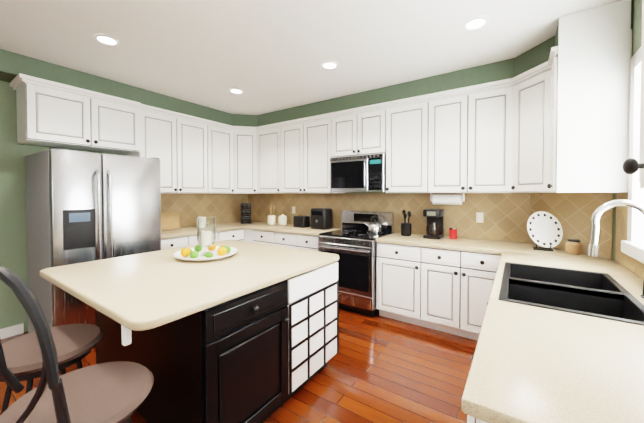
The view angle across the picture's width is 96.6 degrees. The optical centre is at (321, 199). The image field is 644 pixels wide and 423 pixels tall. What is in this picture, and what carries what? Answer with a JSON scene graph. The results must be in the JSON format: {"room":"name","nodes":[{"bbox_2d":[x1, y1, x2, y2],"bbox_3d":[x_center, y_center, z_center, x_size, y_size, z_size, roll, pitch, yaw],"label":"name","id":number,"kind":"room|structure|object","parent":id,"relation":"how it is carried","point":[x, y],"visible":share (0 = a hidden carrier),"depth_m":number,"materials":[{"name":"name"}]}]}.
{"room":"kitchen","nodes":[
{"label":"kitchen","id":0,"kind":"room"},
{"bbox_2d":[0,309,477,422],"bbox_3d":[-2.328,1.406,2.362,7.960,0.060,6.310,1,1,34],"label":"floor","id":1,"kind":"structure","parent":0,"point":[378,369],"depth_m":2.19,"materials":[{"name":"brown wood"}]},
{"bbox_2d":[0,323,103,415],"bbox_3d":[-1.329,0.779,1.355,0.454,1.229,0.486,1,1,34],"label":"bar stool","id":2,"kind":"object","parent":1,"relation":"on","point":[21,358],"visible":0.62,"depth_m":1.31,"materials":[{"name":"beige fabric"}]},
{"bbox_2d":[0,266,153,422],"bbox_3d":[-0.853,0.785,0.984,0.507,1.229,0.529,1,1,34],"label":"bar stool","id":3,"kind":"object","parent":1,"relation":"on","point":[114,392],"visible":1,"depth_m":0.94,"materials":[{"name":"beige fabric"}]},
{"bbox_2d":[25,147,160,332],"bbox_3d":[-2.365,0.457,3.031,0.947,1.815,0.900,1,1,34],"label":"fridge","id":4,"kind":"object","parent":1,"relation":"on","point":[82,206],"visible":0.62,"depth_m":2.66,"materials":[{"name":"silver metal"}]},
{"bbox_2d":[161,233,192,249],"bbox_3d":[-2.111,0.914,3.765,0.622,0.876,0.526,1,1,34],"label":"base cabinet","id":5,"kind":"object","parent":1,"relation":"on","point":[166,242],"depth_m":3.62,"materials":[{"name":"white paint"}]},
{"bbox_2d":[161,225,244,236],"bbox_3d":[-1.866,0.450,4.104,0.633,0.040,1.375,1,1,34],"label":"countertop","id":6,"kind":"structure","parent":5,"relation":"on","point":[173,232],"depth_m":4.08,"materials":[{"name":"beige stone"}]},
{"bbox_2d":[161,212,180,229],"bbox_3d":[-2.180,0.307,4.077,0.065,0.249,0.320,1,1,34],"label":"cutting board","id":7,"kind":"object","parent":6,"relation":"on","point":[170,220],"visible":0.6,"depth_m":4.08,"materials":[{"name":"brown wood"}]},
{"bbox_2d":[198,217,205,227],"bbox_3d":[-1.809,0.346,4.309,0.140,0.160,0.140,1,1,34],"label":"ceramic crock","id":8,"kind":"object","parent":6,"relation":"on","point":[202,223],"visible":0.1,"depth_m":4.25,"materials":[{"name":"white ceramic"}]},
{"bbox_2d":[47,260,338,422],"bbox_3d":[-0.821,0.942,2.125,1.388,0.876,1.505,1,1,34],"label":"kitchen island","id":9,"kind":"object","parent":1,"relation":"on","point":[247,332],"depth_m":1.62,"materials":[{"name":"black paint"}]},
{"bbox_2d":[40,240,338,335],"bbox_3d":[-0.868,0.484,2.153,1.450,0.040,1.560,1,1,34],"label":"island countertop","id":10,"kind":"structure","parent":9,"relation":"on","point":[136,292],"depth_m":1.73,"materials":[{"name":"beige stone"}]},
{"bbox_2d":[173,216,237,260],"bbox_3d":[-0.931,0.301,2.314,0.480,0.318,0.480,1,1,34],"label":"platter","id":11,"kind":"object","parent":10,"relation":"on","point":[210,251],"visible":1,"depth_m":2.28,"materials":[{"name":"white ceramic"}]},
{"bbox_2d":[193,229,224,244],"bbox_3d":[-1.867,0.908,4.122,0.622,0.876,0.590,1,1,34],"label":"base cabinet","id":12,"kind":"object","parent":1,"relation":"on","point":[219,236],"depth_m":4.09,"materials":[{"name":"white paint"}]},
{"bbox_2d":[225,229,240,240],"bbox_3d":[-1.623,0.902,4.478,0.622,0.876,0.526,1,1,34],"label":"base cabinet","id":13,"kind":"object","parent":1,"relation":"on","point":[230,234],"depth_m":4.33,"materials":[{"name":"white paint"}]},
{"bbox_2d":[253,229,276,245],"bbox_3d":[-0.681,0.901,4.525,0.520,0.876,0.622,1,1,34],"label":"base cabinet","id":14,"kind":"object","parent":1,"relation":"on","point":[262,236],"depth_m":4.25,"materials":[{"name":"white paint"}]},
{"bbox_2d":[277,233,318,250],"bbox_3d":[-0.208,0.907,4.201,0.878,0.876,0.622,1,1,34],"label":"base cabinet","id":15,"kind":"object","parent":1,"relation":"on","point":[288,235],"depth_m":3.89,"materials":[{"name":"white paint"}]},
{"bbox_2d":[229,221,338,236],"bbox_3d":[-0.705,0.443,4.527,2.074,0.040,0.633,1,1,34],"label":"countertop","id":16,"kind":"structure","parent":15,"relation":"on","point":[254,225],"depth_m":4.23,"materials":[{"name":"beige stone"}]},
{"bbox_2d":[241,203,250,223],"bbox_3d":[-1.289,0.242,4.870,0.170,0.350,0.084,0,1,-11],"label":"spice rack","id":17,"kind":"object","parent":16,"relation":"on","point":[245,213],"visible":1,"depth_m":4.86,"materials":[{"name":"black metal"}]},
{"bbox_2d":[268,205,275,224],"bbox_3d":[-0.830,0.253,4.728,0.130,0.333,0.130,1,1,34],"label":"crock","id":18,"kind":"object","parent":16,"relation":"on","point":[271,219],"visible":1,"depth_m":4.69,"materials":[{"name":"ceramic"}]},
{"bbox_2d":[278,214,286,225],"bbox_3d":[-0.637,0.331,4.658,0.140,0.178,0.140,1,1,34],"label":"canister","id":19,"kind":"object","parent":16,"relation":"on","point":[282,219],"visible":1,"depth_m":4.60,"materials":[{"name":"ceramic"}]},
{"bbox_2d":[293,215,309,227],"bbox_3d":[-0.305,0.339,4.395,0.245,0.172,0.160,1,1,34],"label":"toaster","id":20,"kind":"object","parent":16,"relation":"on","point":[300,221],"visible":1,"depth_m":4.33,"materials":[{"name":"black plastic"}]},
{"bbox_2d":[311,208,331,229],"bbox_3d":[-0.012,0.278,4.189,0.260,0.300,0.228,1,1,34],"label":"appliance","id":21,"kind":"object","parent":16,"relation":"on","point":[321,218],"visible":1,"depth_m":4.10,"materials":[{"name":"plastic"}]},
{"bbox_2d":[318,210,393,316],"bbox_3d":[0.430,0.761,3.674,0.754,1.185,0.712,1,1,34],"label":"range","id":22,"kind":"object","parent":1,"relation":"on","point":[352,243],"visible":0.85,"depth_m":3.40,"materials":[{"name":"silver metal"}]},
{"bbox_2d":[365,216,381,233],"bbox_3d":[0.672,0.320,3.727,0.218,0.223,0.184,1,1,34],"label":"kettle","id":23,"kind":"object","parent":22,"relation":"on","point":[375,227],"visible":1,"depth_m":3.66,"materials":[{"name":"silver metal"}]},
{"bbox_2d":[376,241,411,323],"bbox_3d":[1.020,0.921,3.362,0.561,0.874,0.622,1,1,34],"label":"base cabinet","id":24,"kind":"object","parent":1,"relation":"on","point":[393,261],"depth_m":3.15,"materials":[{"name":"white paint"}]},
{"bbox_2d":[412,245,495,339],"bbox_3d":[1.544,0.928,2.968,1.001,0.874,0.681,1,1,34],"label":"base cabinet","id":25,"kind":"object","parent":1,"relation":"on","point":[451,288],"depth_m":2.83,"materials":[{"name":"white paint"}]},
{"bbox_2d":[376,233,614,260],"bbox_3d":[1.587,0.471,2.959,1.944,0.040,0.633,1,1,34],"label":"countertop","id":26,"kind":"structure","parent":25,"relation":"on","point":[481,246],"depth_m":2.87,"materials":[{"name":"beige stone"}]},
{"bbox_2d":[401,210,410,235],"bbox_3d":[1.023,0.284,3.485,0.128,0.313,0.124,1,1,34],"label":"utensil crock","id":27,"kind":"object","parent":26,"relation":"on","point":[405,229],"visible":1,"depth_m":3.44,"materials":[{"name":"black ceramic"}]},
{"bbox_2d":[423,209,444,238],"bbox_3d":[1.280,0.279,3.297,0.190,0.330,0.282,1,1,34],"label":"coffee maker","id":28,"kind":"object","parent":26,"relation":"on","point":[435,225],"visible":1,"depth_m":3.24,"materials":[{"name":"black plastic"}]},
{"bbox_2d":[449,227,456,238],"bbox_3d":[1.479,0.382,3.236,0.084,0.125,0.084,1,1,34],"label":"canister","id":29,"kind":"object","parent":26,"relation":"on","point":[452,232],"visible":1,"depth_m":3.20,"materials":[{"name":"plastic"}]},
{"bbox_2d":[527,211,562,250],"bbox_3d":[2.009,0.283,2.586,0.269,0.346,0.218,1,1,34],"label":"decorative plate","id":30,"kind":"object","parent":26,"relation":"on","point":[545,231],"visible":1,"depth_m":2.59,"materials":[{"name":"white ceramic"}]},
{"bbox_2d":[565,239,581,254],"bbox_3d":[2.116,0.399,2.413,0.110,0.120,0.110,1,1,34],"label":"jar","id":31,"kind":"object","parent":26,"relation":"on","point":[573,246],"visible":0.98,"depth_m":2.38,"materials":[{"name":"brown wood"}]},
{"bbox_2d":[462,249,643,422],"bbox_3d":[1.277,0.497,1.428,0.728,0.040,2.245,1,1,34],"label":"countertop","id":32,"kind":"structure","parent":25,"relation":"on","point":[530,363],"depth_m":0.86,"materials":[{"name":"beige stone"}]},
{"bbox_2d":[496,261,643,324],"bbox_3d":[1.316,0.577,1.582,0.544,0.216,0.904,1,1,34],"label":"sink","id":33,"kind":"object","parent":32,"relation":"in","point":[588,292],"depth_m":1.58,"materials":[{"name":"black metal"}]},
{"bbox_2d":[587,200,643,299],"bbox_3d":[1.428,0.240,1.336,0.257,0.475,0.254,1,1,34],"label":"faucet","id":34,"kind":"object","parent":32,"relation":"on","point":[593,246],"visible":1,"depth_m":1.45,"materials":[{"name":"silver metal"}]},
{"bbox_2d":[462,409,499,422],"bbox_3d":[0.894,0.964,0.871,0.722,0.874,0.877,1,1,34],"label":"base cabinet","id":35,"kind":"object","parent":1,"relation":"on","point":[471,417],"depth_m":0.70,"materials":[{"name":"white paint"}]},
{"bbox_2d":[492,253,499,276],"bbox_3d":[1.762,0.942,2.174,0.761,0.874,0.537,1,1,34],"label":"base cabinet","id":36,"kind":"object","parent":1,"relation":"on","point":[495,260],"depth_m":2.61,"materials":[{"name":"white paint"}]},
{"bbox_2d":[0,0,620,114],"bbox_3d":[-2.328,-1.374,2.314,7.960,0.060,6.310,1,1,34],"label":"ceiling","id":37,"kind":"structure","parent":0,"point":[267,56],"depth_m":2.43,"materials":[{"name":"white paint"}]},
{"bbox_2d":[92,33,120,45],"bbox_3d":[-1.802,-1.339,2.405,0.202,0.011,0.192,1,1,34],"label":"recessed light","id":38,"kind":"object","parent":37,"relation":"in","point":[105,39],"depth_m":2.41,"materials":[{"name":"white"}]},
{"bbox_2d":[228,88,243,93],"bbox_3d":[-1.073,-1.359,3.593,0.198,0.011,0.199,1,1,34],"label":"recessed light","id":39,"kind":"object","parent":37,"relation":"in","point":[232,90],"depth_m":3.60,"materials":[{"name":"white"}]},
{"bbox_2d":[320,61,338,69],"bbox_3d":[0.077,-1.347,2.876,0.197,0.011,0.201,1,1,34],"label":"recessed light","id":40,"kind":"object","parent":37,"relation":"in","point":[327,65],"depth_m":2.89,"materials":[{"name":"white"}]},
{"bbox_2d":[461,15,489,30],"bbox_3d":[1.160,-1.335,2.174,0.191,0.011,0.199,1,1,34],"label":"recessed light","id":41,"kind":"object","parent":37,"relation":"in","point":[476,23],"depth_m":2.18,"materials":[{"name":"white"}]},
{"bbox_2d":[0,0,641,331],"bbox_3d":[-2.328,0.016,2.338,7.960,2.720,6.310,1,1,34],"label":"wall","id":42,"kind":"structure","parent":0,"point":[13,229],"depth_m":2.91,"materials":[{"name":"green paint"}]},
{"bbox_2d":[0,323,23,338],"bbox_3d":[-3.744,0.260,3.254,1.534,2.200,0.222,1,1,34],"label":"baseboard","id":43,"kind":"structure","parent":42,"relation":"attached to","point":[10,331],"depth_m":2.86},
{"bbox_2d":[14,76,141,155],"bbox_3d":[-2.631,-0.844,3.178,0.392,0.553,0.979,1,1,34],"label":"upper cabinet","id":44,"kind":"object","parent":42,"relation":"attached to","point":[50,115],"depth_m":2.97,"materials":[{"name":"white paint"}]},
{"bbox_2d":[134,104,185,192],"bbox_3d":[-2.216,-0.605,3.810,0.368,1.053,0.534,1,1,34],"label":"upper cabinet","id":45,"kind":"object","parent":42,"relation":"attached to","point":[161,131],"depth_m":3.76,"materials":[{"name":"white paint"}]},
{"bbox_2d":[182,116,201,192],"bbox_3d":[-1.975,-0.612,4.176,0.352,1.053,0.593,1,1,34],"label":"upper cabinet","id":46,"kind":"object","parent":42,"relation":"attached to","point":[191,128],"depth_m":4.07,"materials":[{"name":"white paint"}]},
{"bbox_2d":[161,194,248,227],"bbox_3d":[-1.955,0.166,4.524,0.009,0.511,1.975,1,1,34],"label":"tile backsplash","id":47,"kind":"structure","parent":42,"relation":"attached to","point":[226,208],"depth_m":4.62,"materials":[{"name":"tile"}]},
{"bbox_2d":[202,120,229,193],"bbox_3d":[-1.701,-0.618,4.542,0.392,1.053,0.573,1,1,34],"label":"upper cabinet","id":48,"kind":"object","parent":42,"relation":"attached to","point":[215,137],"depth_m":4.38,"materials":[{"name":"white paint"}]},
{"bbox_2d":[230,126,257,193],"bbox_3d":[-1.295,-0.624,4.889,0.671,1.053,0.672,1,1,34],"label":"upper cabinet","id":49,"kind":"object","parent":42,"relation":"attached to","point":[243,139],"depth_m":4.68,"materials":[{"name":"white paint"}]},
{"bbox_2d":[258,124,281,193],"bbox_3d":[-0.761,-0.620,4.692,0.644,1.053,0.393,1,1,34],"label":"upper cabinet","id":50,"kind":"object","parent":42,"relation":"attached to","point":[270,135],"depth_m":4.55,"materials":[{"name":"white paint"}]},
{"bbox_2d":[282,120,305,193],"bbox_3d":[-0.355,-0.616,4.439,0.566,1.053,0.353,1,1,34],"label":"upper cabinet","id":51,"kind":"object","parent":42,"relation":"attached to","point":[294,133],"depth_m":4.27,"materials":[{"name":"white paint"}]},
{"bbox_2d":[306,116,333,192],"bbox_3d":[0.028,-0.612,4.177,0.615,1.053,0.353,1,1,34],"label":"upper cabinet","id":52,"kind":"object","parent":42,"relation":"attached to","point":[319,129],"depth_m":4.01,"materials":[{"name":"white paint"}]},
{"bbox_2d":[334,104,385,157],"bbox_3d":[0.547,-0.848,3.818,0.768,0.568,0.353,1,1,34],"label":"upper cabinet","id":53,"kind":"object","parent":42,"relation":"attached to","point":[362,131],"depth_m":3.65,"materials":[{"name":"white paint"}]},
{"bbox_2d":[330,153,385,192],"bbox_3d":[0.517,-0.321,3.784,0.760,0.465,0.454,1,1,34],"label":"over-the-range microwave","id":54,"kind":"object","parent":53,"relation":"attached to","point":[359,174],"visible":0.98,"depth_m":3.60,"materials":[{"name":"silver metal"}]},
{"bbox_2d":[249,193,528,242],"bbox_3d":[0.382,0.172,4.155,4.282,0.511,0.010,1,1,34],"label":"tile backsplash","id":55,"kind":"structure","parent":42,"relation":"attached to","point":[506,216],"depth_m":3.57,"materials":[{"name":"tile"}]},
{"bbox_2d":[476,212,482,222],"bbox_3d":[1.762,0.204,3.203,0.070,0.115,0.008,1,1,34],"label":"electrical outlet plate","id":56,"kind":"object","parent":55,"relation":"attached to","point":[479,217],"depth_m":3.20,"materials":[{"name":"white plastic"}]},
{"bbox_2d":[386,96,433,192],"bbox_3d":[1.068,-0.599,3.466,0.621,1.053,0.353,1,1,34],"label":"upper cabinet","id":57,"kind":"object","parent":42,"relation":"attached to","point":[409,123],"depth_m":3.29,"materials":[{"name":"white paint"}]},
{"bbox_2d":[434,92,457,192],"bbox_3d":[1.436,-0.595,3.215,0.521,1.053,0.353,1,1,34],"label":"upper cabinet","id":58,"kind":"object","parent":42,"relation":"attached to","point":[446,103],"depth_m":3.08,"materials":[{"name":"white paint"}]},
{"bbox_2d":[458,80,501,192],"bbox_3d":[1.743,-0.591,2.981,0.502,1.053,0.393,1,1,34],"label":"upper cabinet","id":59,"kind":"object","parent":42,"relation":"attached to","point":[480,106],"depth_m":2.89,"materials":[{"name":"white paint"}]},
{"bbox_2d":[430,193,464,204],"bbox_3d":[1.427,-0.002,3.277,0.360,0.133,0.120,1,1,34],"label":"paper towel holder","id":60,"kind":"object","parent":59,"relation":"attached to","point":[446,199],"visible":1,"depth_m":3.23,"materials":[{"name":"white paper"}]},
{"bbox_2d":[502,64,541,192],"bbox_3d":[2.081,-0.584,2.580,0.721,1.053,0.672,1,1,34],"label":"upper cabinet","id":61,"kind":"object","parent":42,"relation":"attached to","point":[522,93],"depth_m":2.63,"materials":[{"name":"white paint"}]},
{"bbox_2d":[529,193,612,258],"bbox_3d":[2.171,0.200,2.553,0.495,0.511,0.570,1,1,34],"label":"tile backsplash","id":62,"kind":"structure","parent":42,"relation":"attached to","point":[574,211],"depth_m":2.46,"materials":[{"name":"tile"}]},
{"bbox_2d":[542,32,631,192],"bbox_3d":[1.976,-0.577,2.179,0.442,1.053,0.324,1,1,34],"label":"upper cabinet","id":63,"kind":"object","parent":42,"relation":"attached to","point":[557,121],"depth_m":2.03,"materials":[{"name":"white paint"}]},
{"bbox_2d":[609,193,643,278],"bbox_3d":[1.587,0.222,1.246,0.016,0.511,2.250,1,1,34],"label":"tile backsplash","id":64,"kind":"structure","parent":42,"relation":"attached to","point":[628,262],"depth_m":2.03,"materials":[{"name":"tile"}]},
{"bbox_2d":[621,47,643,263],"bbox_3d":[1.690,-0.271,1.305,0.165,1.290,1.390,1,1,34],"label":"window","id":65,"kind":"structure","parent":42,"relation":"in","point":[632,245],"depth_m":1.83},
{"bbox_2d":[622,0,643,188],"bbox_3d":[0.670,-0.563,0.253,0.423,1.090,0.850,1,1,34],"label":"curtain rod","id":66,"kind":"object","parent":42,"relation":"attached to","point":[630,166],"visible":1,"depth_m":0.65,"materials":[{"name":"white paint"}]}
]}

